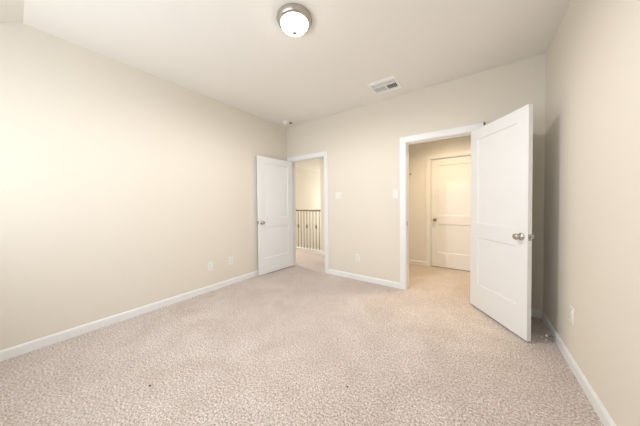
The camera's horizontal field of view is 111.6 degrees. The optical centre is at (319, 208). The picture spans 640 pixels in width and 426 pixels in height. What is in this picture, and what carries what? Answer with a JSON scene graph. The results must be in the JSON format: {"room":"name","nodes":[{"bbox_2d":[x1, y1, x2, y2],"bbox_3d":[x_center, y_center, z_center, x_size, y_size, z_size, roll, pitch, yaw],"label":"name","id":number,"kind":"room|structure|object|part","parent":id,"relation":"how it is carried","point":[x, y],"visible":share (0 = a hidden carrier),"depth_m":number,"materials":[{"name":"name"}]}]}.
{"room":"empty bedroom","nodes":[
{"label":"empty bedroom","id":0,"kind":"room"},
{"bbox_2d":[0,23,286,349],"bbox_3d":[-1.867,-0.192,2.766,0.120,2.743,4.258,0,1,35],"label":"wall","id":1,"kind":"structure","parent":0,"point":[120,183],"depth_m":2.23,"materials":[{"name":"beige paint"}]},
{"bbox_2d":[0,270,257,361],"bbox_3d":[-1.835,1.140,2.704,0.014,0.083,4.138,0,1,35],"label":"baseboard","id":2,"kind":"structure","parent":1,"relation":"attached to","point":[20,349],"depth_m":2.21,"materials":[{"name":"white paint"}]},
{"bbox_2d":[207,261,212,270],"bbox_3d":[-1.560,0.816,3.093,0.009,0.122,0.076,0,1,35],"label":"wall outlet","id":3,"kind":"object","parent":1,"relation":"attached to","point":[209,264],"visible":1,"depth_m":3.08,"materials":[{"name":"white plastic"}]},
{"bbox_2d":[229,256,232,264],"bbox_3d":[-1.371,0.802,3.361,0.009,0.122,0.076,0,1,35],"label":"wall outlet","id":4,"kind":"object","parent":1,"relation":"attached to","point":[230,258],"visible":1,"depth_m":3.35,"materials":[{"name":"white plastic"}]},
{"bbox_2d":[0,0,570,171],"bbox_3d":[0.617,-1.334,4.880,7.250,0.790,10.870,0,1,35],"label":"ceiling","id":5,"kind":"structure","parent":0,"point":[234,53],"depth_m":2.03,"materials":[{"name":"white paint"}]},
{"bbox_2d":[277,3,311,36],"bbox_3d":[-0.209,-1.495,1.784,0.288,0.130,0.288,0,1,35],"label":"ceiling light","id":6,"kind":"object","parent":5,"relation":"attached to","point":[294,19],"visible":1,"depth_m":1.72,"materials":[{"name":"white glass"}]},
{"bbox_3d":[-0.209,-1.487,1.784,0.222,0.055,0.222,0,1,35],"label":"lamp shade","id":7,"kind":"part","parent":6,"relation":"part of","materials":[{"name":"white glass"}]},
{"bbox_2d":[367,75,401,94],"bbox_3d":[0.842,-1.584,2.819,0.340,0.019,0.340,0,1,35],"label":"ceiling vent","id":8,"kind":"object","parent":5,"relation":"in","point":[388,84],"visible":1,"depth_m":2.80,"materials":[{"name":"white metal"}]},
{"bbox_2d":[0,250,602,425],"bbox_3d":[-0.817,1.218,2.875,7.250,0.100,5.830,0,1,35],"label":"floor","id":9,"kind":"structure","parent":0,"point":[282,347],"depth_m":1.64,"materials":[{"name":"beige carpet"}]},
{"bbox_2d":[295,167,320,248],"bbox_3d":[-0.766,1.069,9.298,0.100,5.543,5.370,0,1,35],"label":"wall","id":10,"kind":"structure","parent":0,"point":[307,182],"depth_m":9.52,"materials":[{"name":"beige paint"}]},
{"bbox_2d":[320,158,324,250],"bbox_3d":[0.678,-0.258,4.896,1.560,2.743,0.120,0,1,35],"label":"wall","id":11,"kind":"structure","parent":0,"point":[322,159],"depth_m":5.27,"materials":[{"name":"beige paint"}]},
{"bbox_2d":[296,246,320,253],"bbox_3d":[-1.126,1.120,6.206,2.890,0.210,0.134,0,1,35],"label":"trim","id":12,"kind":"structure","parent":11,"relation":"attached to","point":[317,251],"depth_m":5.57,"materials":[{"name":"white paint"}]},
{"bbox_2d":[296,209,319,249],"bbox_3d":[-1.111,0.516,6.180,2.840,0.998,0.066,0,1,35],"label":"stair railing","id":13,"kind":"object","parent":12,"relation":"on","point":[296,209],"visible":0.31,"depth_m":5.57,"materials":[{"name":"brown wood"}]},
{"bbox_2d":[286,53,545,310],"bbox_3d":[0.869,-0.230,3.361,3.655,2.743,0.120,0,1,35],"label":"wall","id":14,"kind":"structure","parent":0,"point":[362,144],"depth_m":3.19,"materials":[{"name":"beige paint"}]},
{"bbox_2d":[257,156,292,275],"bbox_3d":[-0.799,0.113,3.993,0.152,2.038,0.796,0,1,40],"label":"door","id":15,"kind":"structure","parent":14,"relation":"in","point":[274,176],"depth_m":3.95,"materials":[{"name":"white paint"}]},
{"bbox_2d":[287,151,328,273],"bbox_3d":[-0.211,0.064,4.134,0.957,2.147,0.154,0,1,35],"label":"trim","id":16,"kind":"structure","parent":14,"relation":"attached to","point":[319,155],"depth_m":3.88,"materials":[{"name":"white paint"}]},
{"bbox_2d":[335,192,341,199],"bbox_3d":[0.313,-0.216,3.675,0.122,0.122,0.012,0,1,35],"label":"light switch","id":17,"kind":"object","parent":14,"relation":"attached to","point":[338,194],"visible":1,"depth_m":3.67,"materials":[{"name":"white plastic"}]},
{"bbox_2d":[355,254,359,261],"bbox_3d":[0.605,0.790,3.496,0.076,0.122,0.009,0,1,35],"label":"wall outlet","id":18,"kind":"object","parent":14,"relation":"attached to","point":[357,255],"visible":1,"depth_m":3.49,"materials":[{"name":"white plastic"}]},
{"bbox_2d":[328,269,399,288],"bbox_3d":[0.650,1.101,3.470,1.223,0.083,0.014,0,1,35],"label":"baseboard","id":19,"kind":"structure","parent":14,"relation":"attached to","point":[330,271],"depth_m":3.42,"materials":[{"name":"white paint"}]},
{"bbox_2d":[393,190,397,198],"bbox_3d":[1.085,-0.207,3.127,0.076,0.122,0.012,0,1,35],"label":"light switch","id":20,"kind":"object","parent":14,"relation":"attached to","point":[395,192],"visible":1,"depth_m":3.13,"materials":[{"name":"white plastic"}]},
{"bbox_2d":[400,123,484,289],"bbox_3d":[1.568,0.071,2.873,0.959,2.147,0.154,0,1,35],"label":"trim","id":21,"kind":"structure","parent":14,"relation":"attached to","point":[463,130],"depth_m":3.05,"materials":[{"name":"white paint"}]},
{"bbox_2d":[470,104,534,340],"bbox_3d":[1.806,0.122,2.231,0.165,2.038,0.756,-1,1,1],"label":"door","id":22,"kind":"structure","parent":14,"relation":"in","point":[501,236],"depth_m":2.12,"materials":[{"name":"white paint"}]},
{"bbox_3d":[1.750,0.247,1.929,0.065,0.066,0.066,-1,1,1],"label":"knob","id":23,"kind":"part","parent":22,"relation":"part of","materials":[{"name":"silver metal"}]},
{"bbox_2d":[531,308,541,317],"bbox_3d":[2.126,1.107,2.422,0.480,0.083,0.014,0,1,35],"label":"baseboard","id":24,"kind":"structure","parent":14,"relation":"attached to","point":[536,313],"depth_m":2.30,"materials":[{"name":"white paint"}]},
{"bbox_2d":[408,135,470,260],"bbox_3d":[2.677,-0.257,3.858,2.700,2.743,0.120,0,1,35],"label":"wall","id":25,"kind":"structure","parent":0,"point":[417,153],"depth_m":4.29,"materials":[{"name":"white paint"}]},
{"bbox_2d":[409,259,425,265],"bbox_3d":[1.808,1.071,4.428,0.633,0.083,0.014,0,1,35],"label":"baseboard","id":26,"kind":"structure","parent":25,"relation":"attached to","point":[416,262],"depth_m":4.33,"materials":[{"name":"white paint"}]},
{"bbox_2d":[426,150,470,265],"bbox_3d":[2.471,0.045,4.002,0.934,2.137,0.137,0,1,35],"label":"trim","id":27,"kind":"structure","parent":25,"relation":"attached to","point":[429,158],"depth_m":4.18,"materials":[{"name":"white paint"}]},
{"bbox_2d":[431,156,470,270],"bbox_3d":[2.435,0.086,3.959,0.767,2.030,0.100,0,1,35],"label":"door","id":28,"kind":"structure","parent":25,"relation":"in","point":[450,177],"depth_m":4.01,"materials":[{"name":"white paint"}]},
{"bbox_2d":[543,0,639,425],"bbox_3d":[1.212,-0.178,0.582,0.120,2.743,4.258,0,1,35],"label":"wall","id":29,"kind":"structure","parent":0,"point":[592,180],"depth_m":1.28,"materials":[{"name":"beige paint"}]},
{"bbox_2d":[569,305,573,324],"bbox_3d":[1.860,0.785,1.614,0.009,0.122,0.076,0,1,35],"label":"wall outlet","id":30,"kind":"object","parent":29,"relation":"attached to","point":[571,309],"visible":1,"depth_m":1.60,"materials":[{"name":"white plastic"}]},
{"bbox_2d":[541,310,615,425],"bbox_3d":[1.135,1.153,0.598,0.014,0.083,4.138,0,1,35],"label":"baseboard","id":31,"kind":"structure","parent":29,"relation":"attached to","point":[596,403],"depth_m":1.43,"materials":[{"name":"white paint"}]}
]}

